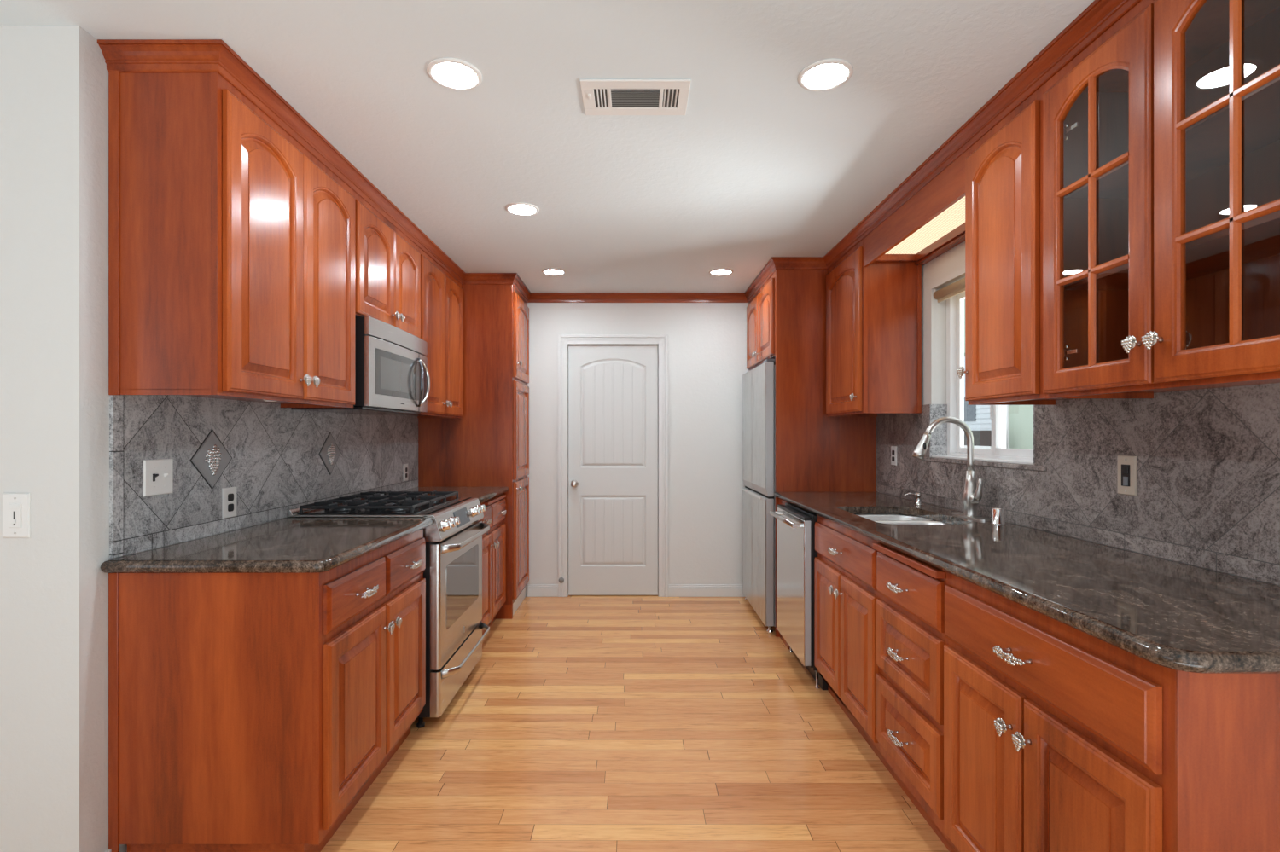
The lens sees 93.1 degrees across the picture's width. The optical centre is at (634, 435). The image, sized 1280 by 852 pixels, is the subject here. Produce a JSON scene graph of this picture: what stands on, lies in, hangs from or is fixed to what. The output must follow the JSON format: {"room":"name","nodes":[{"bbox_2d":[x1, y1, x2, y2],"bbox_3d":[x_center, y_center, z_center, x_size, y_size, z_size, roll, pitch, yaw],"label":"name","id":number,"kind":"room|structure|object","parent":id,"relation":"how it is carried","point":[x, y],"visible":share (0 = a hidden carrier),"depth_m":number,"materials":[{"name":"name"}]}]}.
{"room":"kitchen","nodes":[
{"label":"kitchen","id":0,"kind":"room"},
{"bbox_2d":[0,25,80,851],"bbox_3d":[-3.124,0.083,1.749,3.152,2.448,0.122,0,0,0],"label":"wall","id":1,"kind":"structure","parent":0,"point":[40,65],"depth_m":1.69,"materials":[{"name":"white paint"}]},
{"bbox_2d":[2,493,30,537],"bbox_3d":[-1.721,0.224,1.683,0.076,0.124,0.012,0,0,0],"label":"dimmer switch","id":2,"kind":"object","parent":1,"relation":"attached to","point":[16,507],"visible":1,"depth_m":1.68,"materials":[{"name":"white plastic"}]},
{"bbox_2d":[80,27,414,851],"bbox_3d":[-1.620,0.083,3.370,0.140,2.448,3.360,0,0,0],"label":"wall","id":3,"kind":"structure","parent":0,"point":[94,74],"depth_m":1.74,"materials":[{"name":"white paint"}]},
{"bbox_2d":[104,844,127,851],"bbox_3d":[-1.544,1.262,1.772,0.012,0.090,0.145,0,0,0],"label":"baseboard","id":4,"kind":"structure","parent":3,"relation":"attached to","point":[123,848],"depth_m":1.82,"materials":[{"name":"white paint"}]},
{"bbox_2d":[108,70,354,407],"bbox_3d":[-1.361,-0.625,2.212,0.374,1.016,0.865,0,0,0],"label":"upper cabinet","id":5,"kind":"object","parent":3,"relation":"attached to","point":[231,245],"visible":1,"depth_m":1.79,"materials":[{"name":"brown wood"}]},
{"bbox_2d":[109,395,418,558],"bbox_3d":[-1.538,0.115,3.043,0.025,0.498,2.515,0,0,0],"label":"backsplash","id":6,"kind":"structure","parent":3,"relation":"attached to","point":[278,460],"depth_m":2.32,"materials":[{"name":"grey stone"}]},
{"bbox_2d":[143,459,172,496],"bbox_3d":[-1.529,0.136,1.953,0.019,0.114,0.117,0,0,0],"label":"light switch","id":7,"kind":"object","parent":6,"relation":"attached to","point":[157,474],"visible":1,"depth_m":1.94,"materials":[{"name":"white plastic"}]},
{"bbox_2d":[221,487,236,518],"bbox_3d":[-1.534,0.256,2.296,0.008,0.114,0.076,0,0,0],"label":"wall outlet","id":8,"kind":"object","parent":6,"relation":"attached to","point":[229,495],"visible":1,"depth_m":2.28,"materials":[{"name":"white plastic"}]},
{"bbox_2d":[227,494,233,501],"bbox_3d":[-1.532,0.236,2.296,0.004,0.028,0.030,0,0,0],"label":"receptacle","id":9,"kind":"object","parent":8,"relation":"attached to","point":[230,497],"depth_m":2.29,"materials":[{"name":"black plastic"}]},
{"bbox_2d":[227,504,233,511],"bbox_3d":[-1.532,0.276,2.296,0.004,0.028,0.030,0,0,0],"label":"receptacle","id":10,"kind":"object","parent":8,"relation":"attached to","point":[230,507],"depth_m":2.29,"materials":[{"name":"black plastic"}]},
{"bbox_2d":[402,464,407,482],"bbox_3d":[-1.534,0.252,4.060,0.008,0.114,0.076,0,0,0],"label":"wall outlet","id":11,"kind":"object","parent":6,"relation":"attached to","point":[404,466],"visible":1,"depth_m":4.04,"materials":[{"name":"white plastic"}]},
{"bbox_2d":[97,39,531,302],"bbox_3d":[-1.153,-1.105,3.316,0.401,0.071,3.216,0,0,7],"label":"trim","id":12,"kind":"structure","parent":3,"relation":"attached to","point":[122,55],"depth_m":1.99,"materials":[{"name":"brown wood"}]},
{"bbox_2d":[353,190,420,338],"bbox_3d":[-1.356,-0.832,3.041,0.364,0.602,0.791,0,0,0],"label":"upper cabinet","id":13,"kind":"object","parent":3,"relation":"attached to","point":[387,263],"visible":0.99,"depth_m":2.94,"materials":[{"name":"brown wood"}]},
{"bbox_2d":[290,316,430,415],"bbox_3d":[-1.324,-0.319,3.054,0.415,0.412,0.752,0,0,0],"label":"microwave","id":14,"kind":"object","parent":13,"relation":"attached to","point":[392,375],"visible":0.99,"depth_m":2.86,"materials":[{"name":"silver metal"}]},
{"bbox_2d":[414,247,463,418],"bbox_3d":[-1.356,-0.625,3.868,0.364,1.015,0.864,0,0,0],"label":"upper cabinet","id":15,"kind":"object","parent":3,"relation":"attached to","point":[441,294],"visible":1,"depth_m":3.84,"materials":[{"name":"brown wood"}]},
{"bbox_2d":[0,0,1094,292],"bbox_3d":[-1.475,-1.201,0.650,6.450,0.120,8.800,0,0,0],"label":"ceiling","id":16,"kind":"structure","parent":0,"point":[759,165],"depth_m":2.08,"materials":[{"name":"white paint"}]},
{"bbox_2d":[426,58,482,90],"bbox_3d":[-0.569,-1.137,1.915,0.168,0.008,0.168,0,0,0],"label":"recessed light","id":17,"kind":"object","parent":16,"relation":"in","point":[453,73],"visible":1,"depth_m":1.90,"materials":[{"name":"white plastic"}]},
{"bbox_2d":[432,63,477,87],"bbox_3d":[-0.569,-1.137,1.915,0.134,0.006,0.134,0,0,0],"label":"diffuser","id":18,"kind":"object","parent":17,"relation":"attached to","point":[445,74],"depth_m":1.91,"materials":[{"name":"white plastic"}]},
{"bbox_2d":[505,203,539,215],"bbox_3d":[-0.568,-1.137,3.057,0.168,0.008,0.168,0,0,0],"label":"recessed light","id":19,"kind":"object","parent":16,"relation":"in","point":[521,209],"visible":1,"depth_m":3.04,"materials":[{"name":"white plastic"}]},
{"bbox_2d":[508,204,535,214],"bbox_3d":[-0.568,-1.137,3.057,0.134,0.006,0.134,0,0,0],"label":"diffuser","id":20,"kind":"object","parent":19,"relation":"attached to","point":[514,209],"depth_m":3.04,"materials":[{"name":"white plastic"}]},
{"bbox_2d":[541,268,565,275],"bbox_3d":[-0.566,-1.137,4.230,0.168,0.008,0.168,0,0,0],"label":"recessed light","id":21,"kind":"object","parent":16,"relation":"in","point":[547,271],"visible":1,"depth_m":4.21,"materials":[{"name":"white plastic"}]},
{"bbox_2d":[544,269,563,274],"bbox_3d":[-0.566,-1.137,4.230,0.134,0.006,0.134,0,0,0],"label":"diffuser","id":22,"kind":"object","parent":21,"relation":"attached to","point":[546,271],"depth_m":4.21,"materials":[{"name":"white plastic"}]},
{"bbox_2d":[579,79,691,115],"bbox_3d":[0.002,-1.135,2.045,0.356,0.012,0.210,0,0,0],"label":"ceiling vent","id":23,"kind":"object","parent":16,"relation":"in","point":[600,96],"visible":1,"depth_m":2.03,"materials":[{"name":"white plastic"}]},
{"bbox_2d":[709,268,733,275],"bbox_3d":[0.602,-1.137,4.230,0.168,0.008,0.168,0,0,0],"label":"recessed light","id":24,"kind":"object","parent":16,"relation":"in","point":[717,271],"visible":1,"depth_m":4.21,"materials":[{"name":"white"}]},
{"bbox_2d":[711,269,730,274],"bbox_3d":[0.602,-1.137,4.230,0.134,0.006,0.134,0,0,0],"label":"diffuser","id":25,"kind":"object","parent":24,"relation":"attached to","point":[713,271],"depth_m":4.21,"materials":[{"name":"white plastic"}]},
{"bbox_2d":[797,58,853,91],"bbox_3d":[0.603,-1.137,1.920,0.168,0.008,0.168,0,0,0],"label":"recessed light","id":26,"kind":"object","parent":16,"relation":"in","point":[826,74],"visible":1,"depth_m":1.91,"materials":[{"name":"white plastic"}]},
{"bbox_2d":[802,64,847,87],"bbox_3d":[0.603,-1.137,1.920,0.134,0.006,0.134,0,0,0],"label":"diffuser","id":27,"kind":"object","parent":26,"relation":"attached to","point":[814,75],"depth_m":1.91,"materials":[{"name":"white plastic"}]},
{"bbox_2d":[320,595,949,851],"bbox_3d":[-1.475,1.367,0.650,6.450,0.120,8.800,0,0,0],"label":"floor","id":28,"kind":"structure","parent":0,"point":[581,724],"depth_m":2.50,"materials":[{"name":"brown wood"}]},
{"bbox_2d":[108,529,425,851],"bbox_3d":[-1.209,0.856,2.220,0.679,0.903,0.880,0,0,0],"label":"base cabinet","id":29,"kind":"object","parent":28,"relation":"on","point":[248,712],"visible":1,"depth_m":1.78,"materials":[{"name":"brown wood"}]},
{"bbox_2d":[100,517,432,573],"bbox_3d":[-1.221,0.384,2.212,0.656,0.037,0.928,0,0,0],"label":"countertop","id":30,"kind":"structure","parent":29,"relation":"on","point":[288,545],"depth_m":1.96,"materials":[{"name":"stone"}]},
{"bbox_2d":[287,490,489,728],"bbox_3d":[-1.163,0.809,3.054,0.741,0.995,0.752,0,0,0],"label":"range","id":31,"kind":"object","parent":28,"relation":"on","point":[452,574],"visible":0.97,"depth_m":2.81,"materials":[{"name":"silver metal"}]},
{"bbox_2d":[287,490,471,517],"bbox_3d":[-1.225,0.338,3.054,0.618,0.052,0.752,0,0,0],"label":"cooktop","id":32,"kind":"object","parent":31,"relation":"in","point":[369,504],"depth_m":2.81,"materials":[{"name":"black metal"}]},
{"bbox_2d":[417,285,529,619],"bbox_3d":[-1.180,0.087,4.601,0.731,2.440,0.597,0,0,0],"label":"pantry cabinet","id":33,"kind":"object","parent":28,"relation":"on","point":[489,446],"visible":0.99,"depth_m":4.30,"materials":[{"name":"brown wood"}]},
{"bbox_2d":[480,493,506,635],"bbox_3d":[-1.206,0.856,3.868,0.673,0.903,0.864,0,0,0],"label":"base cabinet","id":34,"kind":"object","parent":28,"relation":"on","point":[493,541],"visible":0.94,"depth_m":3.92,"materials":[{"name":"brown wood"}]},
{"bbox_2d":[382,487,509,503],"bbox_3d":[-1.221,0.384,3.866,0.656,0.037,0.869,0,0,0],"label":"countertop","id":35,"kind":"structure","parent":34,"relation":"on","point":[483,494],"depth_m":3.96,"materials":[{"name":"stone"}]},
{"bbox_2d":[742,359,775,634],"bbox_3d":[1.198,0.404,4.386,0.694,1.806,0.852,0,0,0],"label":"refrigerator","id":36,"kind":"object","parent":28,"relation":"on","point":[759,384],"visible":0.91,"depth_m":4.13,"materials":[{"name":"grey metal"}]},
{"bbox_2d":[779,499,790,649],"bbox_3d":[1.248,0.856,3.805,0.625,0.903,0.227,0,0,0],"label":"base cabinet","id":37,"kind":"object","parent":28,"relation":"on","point":[781,502],"visible":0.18,"depth_m":3.83,"materials":[{"name":"brown wood"}]},
{"bbox_2d":[775,269,877,637],"bbox_3d":[1.243,0.087,3.933,0.656,2.440,0.025,0,0,0],"label":"panel","id":38,"kind":"object","parent":28,"relation":"on","point":[816,451],"visible":0.42,"depth_m":3.92,"materials":[{"name":"brown wood"}]},
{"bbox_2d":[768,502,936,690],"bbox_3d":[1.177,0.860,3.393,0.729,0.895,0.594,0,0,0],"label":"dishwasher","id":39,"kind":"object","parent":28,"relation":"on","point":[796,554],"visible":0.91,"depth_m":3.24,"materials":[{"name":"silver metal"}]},
{"bbox_2d":[814,515,894,778],"bbox_3d":[1.218,0.856,2.697,0.696,0.903,0.786,0,0,0],"label":"base cabinet","id":40,"kind":"object","parent":28,"relation":"on","point":[846,594],"visible":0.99,"depth_m":2.60,"materials":[{"name":"brown wood"}]},
{"bbox_2d":[773,491,1279,674],"bbox_3d":[1.235,0.384,2.462,0.674,0.037,2.914,0,0,0],"label":"countertop","id":41,"kind":"structure","parent":40,"relation":"on","point":[1166,613],"depth_m":1.49,"materials":[{"name":"stone"}]},
{"bbox_2d":[853,513,948,524],"bbox_3d":[1.212,0.509,2.780,0.434,0.213,0.654,0,0,0],"label":"sink","id":42,"kind":"object","parent":41,"relation":"in","point":[893,519],"visible":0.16,"depth_m":3.06,"materials":[{"name":"silver metal"}]},
{"bbox_2d":[904,493,922,506],"bbox_3d":[1.447,0.333,3.150,0.091,0.065,0.034,0,0,0],"label":"soap dispenser","id":43,"kind":"object","parent":41,"relation":"on","point":[918,496],"visible":1,"depth_m":3.14,"materials":[{"name":"silver metal"}]},
{"bbox_2d":[911,417,990,521],"bbox_3d":[1.376,0.142,2.690,0.290,0.446,0.250,0,0,0],"label":"faucet","id":44,"kind":"object","parent":41,"relation":"on","point":[972,494],"visible":1,"depth_m":2.68,"materials":[{"name":"silver metal"}]},
{"bbox_2d":[990,507,1006,525],"bbox_3d":[1.487,0.332,2.478,0.052,0.067,0.052,0,0,0],"label":"air gap","id":45,"kind":"object","parent":41,"relation":"on","point":[997,514],"visible":1,"depth_m":2.46,"materials":[{"name":"silver metal"}]},
{"bbox_2d":[872,542,956,851],"bbox_3d":[1.218,0.856,2.055,0.696,0.903,0.498,0,0,0],"label":"base cabinet","id":46,"kind":"object","parent":28,"relation":"on","point":[910,638],"visible":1,"depth_m":1.99,"materials":[{"name":"brown wood"}]},
{"bbox_2d":[943,572,1279,851],"bbox_3d":[1.218,0.856,1.423,0.696,0.903,0.767,0,0,0],"label":"base cabinet","id":47,"kind":"object","parent":28,"relation":"on","point":[1058,737],"visible":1,"depth_m":1.23,"materials":[{"name":"brown wood"}]},
{"bbox_2d":[525,302,750,596],"bbox_3d":[0.011,0.083,4.975,3.122,2.448,0.150,0,0,0],"label":"wall","id":48,"kind":"structure","parent":0,"point":[707,341],"depth_m":4.90,"materials":[{"name":"white paint"}]},
{"bbox_2d":[526,584,558,597],"bbox_3d":[-0.746,1.258,4.894,0.252,0.097,0.013,0,0,0],"label":"baseboard","id":49,"kind":"structure","parent":48,"relation":"attached to","point":[532,590],"depth_m":4.89,"materials":[{"name":"white paint"}]},
{"bbox_2d":[558,577,564,583],"bbox_3d":[-0.592,1.170,4.875,0.044,0.044,0.018,0,0,0],"label":"door stop","id":50,"kind":"object","parent":48,"relation":"attached to","point":[561,579],"visible":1,"depth_m":4.87,"materials":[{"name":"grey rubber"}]},
{"bbox_2d":[568,345,657,595],"bbox_3d":[-0.176,0.285,4.902,0.726,2.028,0.101,0,0,0],"label":"door","id":51,"kind":"structure","parent":48,"relation":"in","point":[613,390],"depth_m":4.92,"materials":[{"name":"white paint"}]},
{"bbox_2d":[558,334,668,597],"bbox_3d":[-0.176,0.248,4.935,0.888,2.117,0.110,0,0,0],"label":"trim","id":52,"kind":"structure","parent":48,"relation":"attached to","point":[564,340],"depth_m":4.88,"materials":[{"name":"white paint"}]},
{"bbox_2d":[528,292,747,302],"bbox_3d":[0.022,-1.105,4.880,1.786,0.071,0.040,0,0,0],"label":"trim","id":53,"kind":"structure","parent":48,"relation":"attached to","point":[534,297],"depth_m":4.88,"materials":[{"name":"brown wood"}]},
{"bbox_2d":[668,584,744,597],"bbox_3d":[0.609,1.258,4.894,0.682,0.097,0.013,0,0,0],"label":"baseboard","id":54,"kind":"structure","parent":48,"relation":"attached to","point":[674,590],"depth_m":4.89,"materials":[{"name":"white paint"}]},
{"bbox_2d":[877,240,1279,587],"bbox_3d":[1.646,0.083,0.735,0.148,2.448,8.630,0,0,0],"label":"wall","id":55,"kind":"structure","parent":0,"point":[948,268],"depth_m":3.21,"materials":[{"name":"white paint"}]},
{"bbox_2d":[746,271,775,370],"bbox_3d":[1.214,-0.827,4.422,0.706,0.612,0.952,0,0,0],"label":"upper cabinet","id":56,"kind":"object","parent":55,"relation":"attached to","point":[761,309],"visible":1,"depth_m":4.29,"materials":[{"name":"brown wood"}]},
{"bbox_2d":[826,238,921,417],"bbox_3d":[1.374,-0.625,3.606,0.370,1.015,0.624,0,0,0],"label":"upper cabinet","id":57,"kind":"object","parent":55,"relation":"attached to","point":[874,311],"visible":0.99,"depth_m":3.30,"materials":[{"name":"brown wood"}]},
{"bbox_2d":[863,149,968,267],"bbox_3d":[1.254,-1.024,2.781,0.019,0.218,1.036,0,0,0],"label":"valance","id":58,"kind":"object","parent":57,"relation":"attached to","point":[946,189],"visible":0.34,"depth_m":2.66,"materials":[{"name":"brown wood"}]},
{"bbox_2d":[874,196,965,265],"bbox_3d":[1.419,-0.953,2.781,0.303,0.060,1.034,0,0,0],"label":"light panel","id":59,"kind":"object","parent":55,"relation":"attached to","point":[945,231],"visible":0.29,"depth_m":2.98,"materials":[{"name":"white plastic"}]},
{"bbox_2d":[744,0,1140,302],"bbox_3d":[1.169,-1.105,2.943,0.372,0.071,3.947,0,0,-6],"label":"trim","id":60,"kind":"structure","parent":55,"relation":"attached to","point":[1099,15],"depth_m":2.12,"materials":[{"name":"brown wood"}]},
{"bbox_2d":[931,291,1033,465],"bbox_3d":[1.641,-0.328,2.788,0.142,0.890,0.846,0,0,0],"label":"window","id":61,"kind":"structure","parent":55,"relation":"in","point":[998,452],"depth_m":3.14,"materials":[{"name":"white plastic"}]},
{"bbox_2d":[933,277,965,302],"bbox_3d":[1.600,-0.735,2.788,0.048,0.074,0.841,0,0,0],"label":"roller blind","id":62,"kind":"object","parent":61,"relation":"attached to","point":[953,289],"visible":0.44,"depth_m":3.05,"materials":[{"name":"beige fabric"}]},
{"bbox_2d":[956,82,1076,405],"bbox_3d":[1.374,-0.623,2.050,0.370,1.021,0.424,0,0,0],"label":"upper cabinet","id":63,"kind":"object","parent":55,"relation":"attached to","point":[1003,168],"visible":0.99,"depth_m":2.00,"materials":[{"name":"brown wood"}]},
{"bbox_2d":[876,383,1279,586],"bbox_3d":[1.602,0.101,2.466,0.096,0.528,2.907,0,0,0],"label":"backsplash","id":64,"kind":"structure","parent":55,"relation":"attached to","point":[1208,497],"depth_m":1.85,"materials":[{"name":"grey stone"}]},
{"bbox_2d":[890,446,896,465],"bbox_3d":[1.556,0.125,3.642,0.008,0.114,0.072,0,0,0],"label":"wall outlet","id":65,"kind":"object","parent":64,"relation":"attached to","point":[893,449],"visible":1,"depth_m":3.63,"materials":[{"name":"white plastic"}]},
{"bbox_2d":[1117,455,1137,496],"bbox_3d":[1.554,0.128,1.918,0.012,0.124,0.072,0,0,0],"label":"dimmer switch","id":66,"kind":"object","parent":64,"relation":"attached to","point":[1127,466],"visible":1,"depth_m":1.91,"materials":[{"name":"beige plastic"}]},
{"bbox_2d":[1042,0,1279,398],"bbox_3d":[1.374,-0.622,1.440,0.370,1.023,0.795,0,0,0],"label":"display cabinet","id":67,"kind":"object","parent":55,"relation":"attached to","point":[1161,136],"visible":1,"depth_m":1.51,"materials":[{"name":"brown wood"}]},
{"bbox_2d":[1064,75,1279,198],"bbox_3d":[1.419,-0.718,1.440,0.259,0.016,0.759,0,0,0],"label":"shelf","id":68,"kind":"object","parent":67,"relation":"attached to","point":[1207,140],"depth_m":1.47,"materials":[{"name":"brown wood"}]},
{"bbox_2d":[1064,209,1279,290],"bbox_3d":[1.419,-0.443,1.440,0.259,0.016,0.759,0,0,0],"label":"shelf","id":69,"kind":"object","parent":67,"relation":"attached to","point":[1207,257],"depth_m":1.47,"materials":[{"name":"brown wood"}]},
{"label":"outside","id":70,"kind":"structure","parent":0,"visible":0},
{"bbox_3d":[8.880,1.557,13.000,14.240,0.100,34.000,0,0,0],"label":"ground","id":71,"kind":"structure","parent":70,"visible":0},
{"bbox_2d":[964,356,991,430],"bbox_3d":[11.490,-0.593,15.500,4.020,4.200,14.000,0,0,0],"label":"house","id":72,"kind":"structure","parent":71,"relation":"on","point":[977,417],"depth_m":16.83,"materials":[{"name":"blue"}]},
{"bbox_2d":[964,430,991,448],"bbox_3d":[5.610,0.717,11.300,0.080,1.580,3.600,0,0,0],"label":"fence","id":73,"kind":"object","parent":71,"relation":"on","point":[982,439],"visible":0.02,"depth_m":9.77,"materials":[{"name":"brown"}]},
{"bbox_2d":[964,298,1033,449],"bbox_3d":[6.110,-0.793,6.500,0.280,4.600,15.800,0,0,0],"label":"house","id":74,"kind":"structure","parent":71,"relation":"on","point":[1019,418],"depth_m":9.46,"materials":[{"name":"grey paint"}]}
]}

